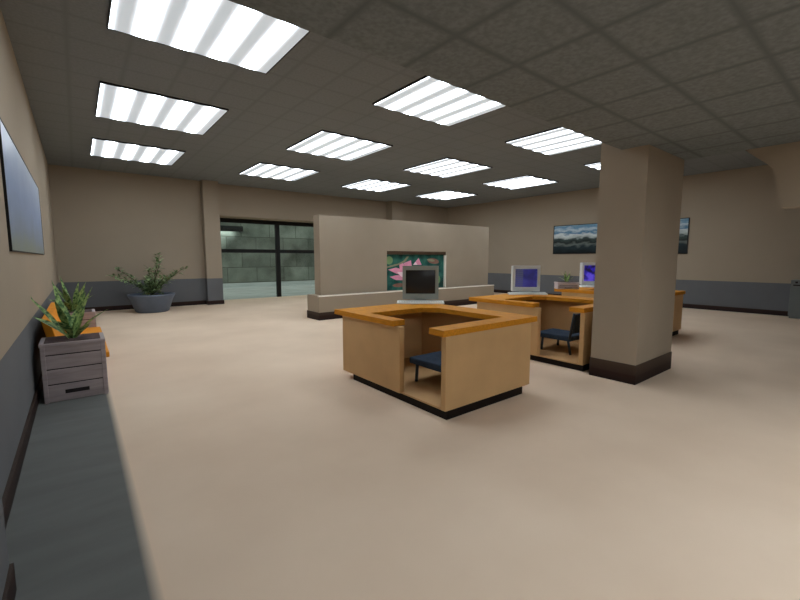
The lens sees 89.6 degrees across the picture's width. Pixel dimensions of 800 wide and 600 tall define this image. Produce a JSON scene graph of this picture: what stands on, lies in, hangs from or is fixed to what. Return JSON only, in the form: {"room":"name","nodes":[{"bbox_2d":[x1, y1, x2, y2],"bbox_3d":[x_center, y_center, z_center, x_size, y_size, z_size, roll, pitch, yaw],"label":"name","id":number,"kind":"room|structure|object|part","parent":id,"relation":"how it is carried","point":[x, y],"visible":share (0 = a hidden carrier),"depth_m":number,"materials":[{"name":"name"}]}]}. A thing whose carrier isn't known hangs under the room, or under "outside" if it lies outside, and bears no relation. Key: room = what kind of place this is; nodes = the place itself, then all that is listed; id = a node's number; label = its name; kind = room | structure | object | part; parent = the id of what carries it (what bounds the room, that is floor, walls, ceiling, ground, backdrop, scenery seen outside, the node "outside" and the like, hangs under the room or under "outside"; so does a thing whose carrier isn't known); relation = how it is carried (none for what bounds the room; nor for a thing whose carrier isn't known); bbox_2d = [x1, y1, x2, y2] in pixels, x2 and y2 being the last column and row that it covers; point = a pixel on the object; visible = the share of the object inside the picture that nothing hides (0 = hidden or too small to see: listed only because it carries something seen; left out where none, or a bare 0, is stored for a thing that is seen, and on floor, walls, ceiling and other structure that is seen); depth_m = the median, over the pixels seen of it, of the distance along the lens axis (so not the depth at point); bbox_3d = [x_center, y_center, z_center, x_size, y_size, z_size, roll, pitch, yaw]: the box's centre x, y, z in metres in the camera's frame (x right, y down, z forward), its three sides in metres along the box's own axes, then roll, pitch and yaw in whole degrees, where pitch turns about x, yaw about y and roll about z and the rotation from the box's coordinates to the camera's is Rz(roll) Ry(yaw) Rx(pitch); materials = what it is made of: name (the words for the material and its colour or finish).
{"room":"office lobby","nodes":[
{"label":"office lobby","id":0,"kind":"room"},
{"bbox_2d":[0,484,8,599],"bbox_3d":[-1.484,-0.623,1.162,0.105,4.200,1.360,-5,8,-38],"label":"wall pier","id":1,"kind":"object","parent":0,"point":[4,560],"depth_m":1.84,"materials":[{"name":"grey paint"}]},
{"bbox_2d":[2,563,16,599],"bbox_3d":[-1.475,1.396,1.373,0.120,0.140,1.390,-5,8,-38],"label":"baseboard","id":2,"kind":"object","parent":1,"relation":"attached to","point":[9,593],"visible":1,"depth_m":1.86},
{"bbox_2d":[0,8,58,495],"bbox_3d":[-4.214,-0.943,4.238,0.300,4.200,21.000,-5,8,-38],"label":"wall","id":3,"kind":"structure","parent":0,"point":[23,276],"depth_m":4.14,"materials":[{"name":"beige paint"}]},
{"bbox_2d":[0,117,44,254],"bbox_3d":[-4.814,-1.176,5.225,0.020,1.140,4.580,-5,8,-38],"label":"framed picture","id":4,"kind":"object","parent":3,"relation":"attached to","point":[21,192],"visible":1,"depth_m":4.28,"materials":[{"name":"black metal"}]},
{"bbox_2d":[2,370,42,530],"bbox_3d":[-5.872,0.836,6.765,0.020,0.140,12.590,-5,8,-38],"label":"baseboard","id":5,"kind":"structure","parent":3,"relation":"attached to","point":[12,482],"depth_m":3.05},
{"bbox_2d":[48,164,205,308],"bbox_3d":[-8.707,-1.871,13.176,3.900,4.200,1.350,-5,8,-38],"label":"wall","id":6,"kind":"structure","parent":0,"point":[104,221],"depth_m":12.43,"materials":[{"name":"beige paint"}]},
{"bbox_2d":[67,300,205,311],"bbox_3d":[-8.272,0.203,12.860,3.880,0.140,0.020,-5,8,-38],"label":"baseboard","id":7,"kind":"structure","parent":6,"relation":"attached to","point":[186,303],"depth_m":12.62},
{"bbox_2d":[200,180,223,300],"bbox_3d":[-6.904,-2.002,14.437,0.500,4.200,1.620,-5,8,-38],"label":"pier","id":8,"kind":"object","parent":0,"point":[210,211],"visible":0.64,"depth_m":13.79,"materials":[{"name":"beige paint"}]},
{"bbox_2d":[206,300,223,304],"bbox_3d":[-6.804,0.030,14.523,0.540,0.140,1.340,-5,8,-38],"label":"baseboard","id":9,"kind":"object","parent":8,"relation":"attached to","point":[214,302],"visible":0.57,"depth_m":13.98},
{"bbox_2d":[218,184,385,222],"bbox_3d":[-3.922,-3.822,16.914,7.470,1.090,1.200,-5,8,-38],"label":"wall window header","id":10,"kind":"structure","parent":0,"point":[236,202],"depth_m":15.78,"materials":[{"name":"beige paint"}]},
{"bbox_2d":[220,218,313,296],"bbox_3d":[-4.138,-1.761,17.399,7.470,3.110,0.110,-5,8,-38],"label":"window","id":11,"kind":"structure","parent":10,"relation":"in","point":[277,251],"depth_m":16.54,"materials":[{"name":"black metal"}]},
{"bbox_3d":[-4.141,-1.762,17.403,7.470,3.110,0.100,-5,8,-38],"label":"frame","id":12,"kind":"part","parent":11,"relation":"part of","materials":[{"name":"black metal"}]},
{"bbox_3d":[-4.153,-2.084,17.360,7.340,0.140,0.080,-5,8,-38],"label":"rail","id":13,"kind":"part","parent":11,"relation":"part of","materials":[{"name":"black metal"}]},
{"bbox_2d":[0,0,767,207],"bbox_3d":[2.148,-3.636,8.877,16.350,0.200,21.300,-5,8,-38],"label":"ceiling","id":14,"kind":"structure","parent":0,"point":[63,49],"depth_m":7.65,"materials":[{"name":"grey tile"}]},
{"bbox_2d":[90,137,185,165],"bbox_3d":[-6.510,-3.635,9.977,1.820,0.030,1.820,-5,8,-38],"label":"recessed light","id":15,"kind":"object","parent":14,"relation":"in","point":[100,147],"visible":1,"depth_m":9.87,"materials":[{"name":"grey plastic"}]},
{"bbox_2d":[95,81,228,134],"bbox_3d":[-4.280,-3.347,7.202,1.820,0.030,1.820,-5,8,-38],"label":"recessed light","id":16,"kind":"object","parent":14,"relation":"in","point":[114,101],"visible":1,"depth_m":7.01,"materials":[{"name":"grey plastic"}]},
{"bbox_2d":[107,0,309,73],"bbox_3d":[-2.023,-3.055,4.392,1.820,0.030,1.820,-5,8,-38],"label":"recessed light","id":17,"kind":"object","parent":14,"relation":"in","point":[226,31],"visible":0.75,"depth_m":4.54,"materials":[{"name":"grey plastic"}]},
{"bbox_2d":[239,162,319,180],"bbox_3d":[-3.672,-3.869,12.233,1.820,0.030,1.820,-5,8,-38],"label":"recessed light","id":18,"kind":"object","parent":14,"relation":"in","point":[261,169],"visible":1,"depth_m":12.17,"materials":[{"name":"grey plastic"}]},
{"bbox_2d":[286,130,392,160],"bbox_3d":[-1.442,-3.581,9.458,1.820,0.030,1.820,-5,8,-38],"label":"recessed light","id":19,"kind":"object","parent":14,"relation":"in","point":[325,143],"visible":1,"depth_m":9.34,"materials":[{"name":"grey plastic"}]},
{"bbox_2d":[341,178,411,191],"bbox_3d":[-0.860,-4.101,14.469,1.820,0.030,1.820,-5,8,-38],"label":"recessed light","id":20,"kind":"object","parent":14,"relation":"in","point":[369,184],"visible":1,"depth_m":14.35,"materials":[{"name":"grey plastic"}]},
{"bbox_2d":[372,75,505,126],"bbox_3d":[0.815,-3.289,6.648,1.820,0.030,1.820,-5,8,-38],"label":"recessed light","id":21,"kind":"object","parent":14,"relation":"in","point":[427,98],"visible":0.59,"depth_m":6.74,"materials":[{"name":"grey plastic"}]},
{"bbox_2d":[415,190,477,199],"bbox_3d":[1.916,-4.330,16.675,1.820,0.030,1.820,-5,8,-38],"label":"recessed light","id":22,"kind":"object","parent":14,"relation":"in","point":[445,194],"visible":1,"depth_m":16.64,"materials":[{"name":"grey plastic"}]},
{"bbox_2d":[403,157,491,177],"bbox_3d":[1.370,-3.813,11.693,1.820,0.030,1.820,-5,8,-38],"label":"recessed light","id":23,"kind":"object","parent":14,"relation":"in","point":[447,167],"visible":1,"depth_m":11.61,"materials":[{"name":"grey plastic"}]},
{"bbox_2d":[482,175,558,188],"bbox_3d":[4.146,-4.042,13.899,1.820,0.030,1.820,-5,8,-38],"label":"recessed light","id":24,"kind":"object","parent":14,"relation":"in","point":[525,181],"visible":1,"depth_m":13.78,"materials":[{"name":"grey plastic"}]},
{"bbox_2d":[505,127,600,155],"bbox_3d":[3.628,-3.521,8.883,1.820,0.030,1.820,-5,8,-38],"label":"recessed light","id":25,"kind":"object","parent":14,"relation":"in","point":[557,140],"visible":0.59,"depth_m":8.94,"materials":[{"name":"grey plastic"}]},
{"bbox_2d":[584,161,600,169],"bbox_3d":[6.403,-3.750,11.089,1.820,0.030,1.820,-5,8,-38],"label":"recessed light","id":26,"kind":"object","parent":14,"relation":"in","point":[596,165],"visible":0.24,"depth_m":11.25,"materials":[{"name":"grey plastic"}]},
{"bbox_2d":[585,163,599,169],"bbox_3d":[6.403,-3.750,11.089,1.792,0.022,1.792,-5,8,-38],"label":"diffuser","id":27,"kind":"object","parent":26,"relation":"attached to","point":[593,165],"depth_m":11.25,"materials":[{"name":"grey plastic"}]},
{"bbox_2d":[386,201,402,220],"bbox_3d":[-0.627,-2.520,19.427,0.630,4.200,1.620,-5,8,-38],"label":"wall pier","id":28,"kind":"object","parent":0,"point":[394,209],"visible":0.21,"depth_m":18.62,"materials":[{"name":"beige paint"}]},
{"bbox_2d":[307,285,493,312],"bbox_3d":[0.468,-0.040,12.823,7.060,0.630,0.670,-5,8,-38],"label":"wall","id":29,"kind":"structure","parent":0,"point":[315,303],"depth_m":11.45,"materials":[{"name":"beige paint"}]},
{"bbox_2d":[307,299,476,320],"bbox_3d":[0.468,0.174,12.845,7.090,0.200,0.700,-5,8,-38],"label":"baseboard","id":30,"kind":"structure","parent":29,"relation":"attached to","point":[310,314],"depth_m":10.73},
{"bbox_2d":[318,285,493,296],"bbox_3d":[0.660,-0.318,12.552,7.070,0.029,0.066,-5,8,-38],"label":"trim","id":31,"kind":"structure","parent":29,"relation":"attached to","point":[480,285],"depth_m":11.58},
{"bbox_2d":[313,215,488,294],"bbox_3d":[0.469,-1.397,12.728,6.800,2.090,0.320,-5,8,-38],"label":"wall partition","id":32,"kind":"structure","parent":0,"point":[350,253],"depth_m":11.65,"materials":[{"name":"beige paint"}]},
{"bbox_2d":[387,254,443,290],"bbox_3d":[0.505,-0.890,12.723,2.425,1.078,0.014,-5,8,-38],"label":"picture","id":33,"kind":"object","parent":32,"relation":"attached to","point":[395,263],"visible":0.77,"depth_m":12.38,"materials":[{"name":"multicoloured paper"}]},
{"bbox_2d":[387,251,445,254],"bbox_3d":[0.535,-1.476,12.638,2.440,0.095,0.090,-5,8,-38],"label":"trim","id":34,"kind":"structure","parent":32,"relation":"attached to","point":[388,252],"depth_m":12.59,"materials":[{"name":"brown wood"}]},
{"bbox_2d":[443,255,445,286],"bbox_3d":[1.491,-0.959,13.451,0.022,1.070,0.104,-5,8,-38],"label":"trim","id":35,"kind":"structure","parent":32,"relation":"attached to","point":[444,273],"depth_m":13.43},
{"bbox_2d":[6,280,799,599],"bbox_3d":[1.383,0.075,15.983,46.000,0.250,32.700,-5,8,-38],"label":"floor","id":36,"kind":"structure","parent":0,"point":[230,451],"depth_m":2.97,"materials":[{"name":"beige carpet"}]},
{"bbox_2d":[31,281,108,403],"bbox_3d":[-3.861,0.435,4.765,0.699,1.349,0.666,-5,8,-38],"label":"wooden planter box","id":37,"kind":"object","parent":36,"relation":"on","point":[74,364],"visible":1,"depth_m":4.62,"materials":[{"name":"grey wood"}]},
{"bbox_2d":[48,277,95,327],"bbox_3d":[-5.768,0.223,7.103,0.650,1.290,0.541,-5,8,-38],"label":"wooden planter box","id":38,"kind":"object","parent":36,"relation":"on","point":[88,313],"visible":0.4,"depth_m":7.03,"materials":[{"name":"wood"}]},
{"bbox_2d":[41,302,109,356],"bbox_3d":[-4.768,0.553,5.957,0.633,0.870,2.480,-5,8,-38],"label":"bench","id":39,"kind":"object","parent":36,"relation":"on","point":[49,331],"visible":0.3,"depth_m":5.54,"materials":[{"name":"orange wood"}]},
{"bbox_3d":[-4.950,0.349,5.789,0.165,0.430,2.480,-5,8,-38],"label":"backrest","id":40,"kind":"part","parent":39,"relation":"part of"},
{"bbox_3d":[-4.753,0.621,5.976,0.595,0.070,2.480,-5,8,-38],"label":"seat","id":41,"kind":"part","parent":39,"relation":"part of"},
{"bbox_2d":[106,252,187,312],"bbox_3d":[-7.512,-0.537,12.081,2.303,1.774,1.405,0,6,-1],"label":"potted plant","id":42,"kind":"object","parent":36,"relation":"on","point":[153,300],"visible":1,"depth_m":11.88,"materials":[{"name":"green plant"}]},
{"bbox_3d":[-7.462,0.080,12.134,1.240,0.535,1.240,-5,8,-38],"label":"pot","id":43,"kind":"part","parent":42,"relation":"part of","materials":[{"name":"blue ceramic"}]},
{"bbox_2d":[334,304,536,419],"bbox_3d":[0.380,0.611,5.227,1.585,0.905,2.110,-5,8,-38],"label":"office desk","id":44,"kind":"object","parent":36,"relation":"on","point":[485,354],"visible":0.9,"depth_m":4.63,"materials":[{"name":"orange wood"}]},
{"bbox_3d":[-0.363,0.624,4.979,0.065,0.750,1.230,-5,8,-38],"label":"panel","id":45,"kind":"part","parent":44,"relation":"part of","materials":[{"name":"beige laminate"}]},
{"bbox_3d":[-0.165,0.531,5.875,1.370,0.750,0.070,-5,8,-38],"label":"panel","id":46,"kind":"part","parent":44,"relation":"part of","materials":[{"name":"beige laminate"}]},
{"bbox_2d":[397,300,443,303],"bbox_3d":[0.315,0.033,6.203,0.720,0.044,0.170,0,6,2],"label":"keyboard","id":47,"kind":"object","parent":44,"relation":"on","point":[398,301],"visible":1,"depth_m":6.14,"materials":[{"name":"white plastic"}]},
{"bbox_2d":[403,266,438,299],"bbox_3d":[0.328,-0.263,6.479,0.560,0.575,0.400,0,6,2],"label":"computer monitor","id":48,"kind":"object","parent":44,"relation":"on","point":[419,282],"visible":0.95,"depth_m":6.30,"materials":[{"name":"grey plastic"}]},
{"bbox_3d":[0.376,0.978,5.150,1.343,0.020,1.805,-5,8,-38],"label":"floor plate","id":49,"kind":"part","parent":44,"relation":"part of","materials":[{"name":"brown wood"}]},
{"bbox_2d":[410,351,440,381],"bbox_3d":[0.534,0.671,4.873,0.568,0.658,0.682,-5,8,-38],"label":"office chair","id":50,"kind":"object","parent":44,"relation":"on","point":[432,361],"visible":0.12,"depth_m":4.88,"materials":[{"name":"blue fabric"}]},
{"bbox_3d":[0.206,0.888,4.910,0.048,0.212,0.038,3,7,29],"label":"leg","id":51,"kind":"part","parent":50,"relation":"part of","materials":[{"name":"metal"}]},
{"bbox_3d":[0.515,0.747,4.905,0.540,0.080,0.620,-5,8,-38],"label":"seat","id":52,"kind":"part","parent":50,"relation":"part of","materials":[{"name":"blue fabric"}]},
{"bbox_2d":[334,304,536,336],"bbox_3d":[0.380,0.193,5.183,1.585,0.065,2.110,-5,8,-38],"label":"countertop","id":53,"kind":"structure","parent":44,"relation":"on","point":[380,314],"depth_m":5.00,"materials":[{"name":"orange wood"}]},
{"bbox_3d":[0.928,0.565,5.550,0.070,0.750,1.805,-5,8,-38],"label":"panel","id":54,"kind":"part","parent":44,"relation":"part of","materials":[{"name":"beige laminate"}]},
{"bbox_3d":[0.983,0.684,4.403,1.425,0.750,0.065,-5,8,-38],"label":"panel","id":55,"kind":"part","parent":44,"relation":"part of","materials":[{"name":"beige laminate"}]},
{"bbox_2d":[469,294,593,370],"bbox_3d":[2.511,0.432,6.947,1.585,0.905,2.110,-5,8,-38],"label":"office desk","id":56,"kind":"object","parent":36,"relation":"on","point":[551,311],"visible":0.47,"depth_m":6.58,"materials":[{"name":"beige laminate"}]},
{"bbox_3d":[1.769,0.446,6.699,0.065,0.750,1.230,-5,8,-38],"label":"panel","id":57,"kind":"part","parent":56,"relation":"part of","materials":[{"name":"beige laminate"}]},
{"bbox_2d":[511,266,540,291],"bbox_3d":[2.460,-0.409,8.009,0.525,0.550,0.400,0,6,2],"label":"computer monitor","id":58,"kind":"object","parent":56,"relation":"on","point":[523,278],"visible":0.96,"depth_m":7.83,"materials":[{"name":"grey plastic"}]},
{"bbox_2d":[508,292,547,294],"bbox_3d":[2.447,-0.126,7.732,0.720,0.044,0.170,0,6,2],"label":"keyboard","id":59,"kind":"object","parent":56,"relation":"on","point":[509,293],"visible":1,"depth_m":7.67,"materials":[{"name":"white plastic"}]},
{"bbox_2d":[469,294,593,312],"bbox_3d":[2.511,0.015,6.903,1.585,0.065,2.110,-5,8,-38],"label":"countertop","id":60,"kind":"structure","parent":56,"relation":"on","point":[506,299],"depth_m":6.98,"materials":[{"name":"orange wood"}]},
{"bbox_3d":[3.060,0.386,7.270,0.070,0.750,1.805,-5,8,-38],"label":"panel","id":61,"kind":"part","parent":56,"relation":"part of","materials":[{"name":"beige laminate"}]},
{"bbox_3d":[2.508,0.800,6.870,1.343,0.020,1.805,-5,8,-38],"label":"floor plate","id":62,"kind":"part","parent":56,"relation":"part of","materials":[{"name":"brown wood"}]},
{"bbox_2d":[540,313,579,354],"bbox_3d":[2.666,0.492,6.593,0.568,0.658,0.682,-5,8,-38],"label":"office chair","id":63,"kind":"object","parent":56,"relation":"on","point":[573,334],"visible":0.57,"depth_m":6.34,"materials":[{"name":"fabric"}]},
{"bbox_3d":[2.338,0.709,6.630,0.048,0.212,0.038,3,7,29],"label":"leg","id":64,"kind":"part","parent":63,"relation":"part of","materials":[{"name":"metal"}]},
{"bbox_3d":[2.647,0.569,6.625,0.540,0.080,0.620,-5,8,-38],"label":"seat","id":65,"kind":"part","parent":63,"relation":"part of","materials":[{"name":"blue fabric"}]},
{"bbox_3d":[2.631,0.747,6.265,0.040,0.219,0.089,-4,7,-33],"label":"leg","id":66,"kind":"part","parent":63,"relation":"part of","materials":[{"name":"metal"}]},
{"bbox_3d":[2.643,0.413,6.195,0.048,0.417,0.104,-5,8,-38],"label":"post","id":67,"kind":"part","parent":63,"relation":"part of","materials":[{"name":"metal"}]},
{"bbox_3d":[2.850,0.356,6.348,0.499,0.310,0.087,-5,8,-38],"label":"backrest","id":68,"kind":"part","parent":63,"relation":"part of","materials":[{"name":"blue fabric"}]},
{"bbox_3d":[3.115,0.505,6.123,1.425,0.750,0.065,-5,8,-38],"label":"panel","id":69,"kind":"part","parent":56,"relation":"part of","materials":[{"name":"beige laminate"}]},
{"bbox_2d":[554,287,685,335],"bbox_3d":[4.820,0.222,8.973,1.585,0.905,2.110,-5,8,-38],"label":"office desk","id":70,"kind":"object","parent":36,"relation":"on","point":[588,292],"visible":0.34,"depth_m":8.54,"materials":[{"name":"beige laminate"}]},
{"bbox_2d":[554,271,579,288],"bbox_3d":[3.805,-0.471,9.207,0.486,0.425,0.292,0,6,2],"label":"wooden planter box","id":71,"kind":"object","parent":70,"relation":"on","point":[566,284],"visible":0.98,"depth_m":9.10,"materials":[{"name":"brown wood"}]},
{"bbox_3d":[4.077,0.235,8.725,0.065,0.750,1.230,-5,8,-38],"label":"panel","id":72,"kind":"part","parent":70,"relation":"part of","materials":[{"name":"beige laminate"}]},
{"bbox_2d":[579,285,593,286],"bbox_3d":[4.689,-0.331,9.706,0.720,0.044,0.170,0,6,2],"label":"keyboard","id":73,"kind":"object","parent":70,"relation":"on","point":[579,285],"visible":0.44,"depth_m":9.71,"materials":[{"name":"white plastic"}]},
{"bbox_2d":[579,262,594,284],"bbox_3d":[4.702,-0.634,9.980,0.540,0.590,0.400,0,6,2],"label":"computer monitor","id":74,"kind":"object","parent":70,"relation":"on","point":[587,269],"visible":0.59,"depth_m":9.81,"materials":[{"name":"grey plastic"}]},
{"bbox_2d":[554,287,685,295],"bbox_3d":[4.820,-0.196,8.929,1.585,0.065,2.110,-5,8,-38],"label":"countertop","id":75,"kind":"structure","parent":70,"relation":"on","point":[586,290],"depth_m":8.88,"materials":[{"name":"orange wood"}]},
{"bbox_3d":[5.423,0.295,8.149,1.425,0.750,0.065,-5,8,-38],"label":"panel","id":76,"kind":"part","parent":70,"relation":"part of","materials":[{"name":"beige laminate"}]},
{"bbox_2d":[788,280,799,318],"bbox_3d":[10.880,-0.004,10.594,0.444,1.020,0.880,-5,8,-38],"label":"base cabinet","id":77,"kind":"object","parent":36,"relation":"on","point":[794,299],"visible":1,"depth_m":10.72,"materials":[{"name":"grey metal"}]},
{"bbox_2d":[403,203,447,223],"bbox_3d":[0.804,-2.656,20.736,3.250,4.200,1.350,-5,8,-38],"label":"wall","id":78,"kind":"structure","parent":0,"point":[411,212],"depth_m":20.05,"materials":[{"name":"beige paint"}]},
{"bbox_2d":[229,0,799,159],"bbox_3d":[3.100,-2.078,0.885,7.110,1.250,6.840,-5,8,-38],"label":"ceiling","id":79,"kind":"structure","parent":0,"point":[684,79],"depth_m":2.71,"materials":[{"name":"tile"}]},
{"bbox_2d":[448,165,799,310],"bbox_3d":[8.324,-1.978,14.204,0.300,4.200,21.000,-5,8,-38],"label":"wall","id":80,"kind":"structure","parent":0,"point":[744,247],"depth_m":12.46,"materials":[{"name":"beige paint"}]},
{"bbox_2d":[553,223,596,253],"bbox_3d":[6.989,-2.356,15.570,0.040,1.130,2.290,-5,8,-38],"label":"framed picture","id":81,"kind":"object","parent":80,"relation":"attached to","point":[579,238],"visible":0.59,"depth_m":15.72,"materials":[{"name":"paper"}]},
{"bbox_2d":[494,289,787,315],"bbox_3d":[8.620,0.106,13.790,0.020,0.140,19.650,-5,8,-38],"label":"baseboard","id":82,"kind":"structure","parent":80,"relation":"attached to","point":[693,306],"depth_m":12.14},
{"bbox_2d":[678,218,689,253],"bbox_3d":[8.478,-2.138,13.719,0.040,1.140,2.280,-5,8,-38],"label":"framed picture","id":83,"kind":"object","parent":80,"relation":"attached to","point":[684,222],"visible":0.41,"depth_m":12.92,"materials":[{"name":"paper"}]},
{"bbox_2d":[591,142,683,365],"bbox_3d":[3.277,-1.074,5.501,1.230,4.200,0.570,-5,8,-38],"label":"wall pillar","id":84,"kind":"structure","parent":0,"point":[640,188],"depth_m":5.20,"materials":[{"name":"beige paint"}]},
{"bbox_2d":[589,352,671,384],"bbox_3d":[3.277,0.891,5.705,1.250,0.250,0.590,-5,8,-38],"label":"baseboard","id":85,"kind":"structure","parent":84,"relation":"attached to","point":[616,371],"depth_m":5.34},
{"bbox_2d":[745,141,799,208],"bbox_3d":[5.767,-1.339,3.452,0.170,0.750,4.380,-5,8,-38],"label":"wall","id":86,"kind":"structure","parent":0,"point":[784,159],"depth_m":4.79,"materials":[{"name":"beige paint"}]},
{"label":"outside","id":87,"kind":"structure","parent":0,"visible":0},
{"bbox_2d":[220,222,314,283],"bbox_3d":[-8.699,-4.809,28.160,46.000,7.050,0.600,-5,8,-38],"label":"wall","id":88,"kind":"structure","parent":87,"point":[236,267],"depth_m":27.51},
{"bbox_2d":[220,225,242,231],"bbox_3d":[-10.973,-4.507,25.496,1.800,0.340,0.750,-5,8,-38],"label":"lamp","id":89,"kind":"object","parent":88,"relation":"attached to","point":[222,227],"visible":0.59,"depth_m":25.33,"materials":[{"name":"black metal"}]}
]}

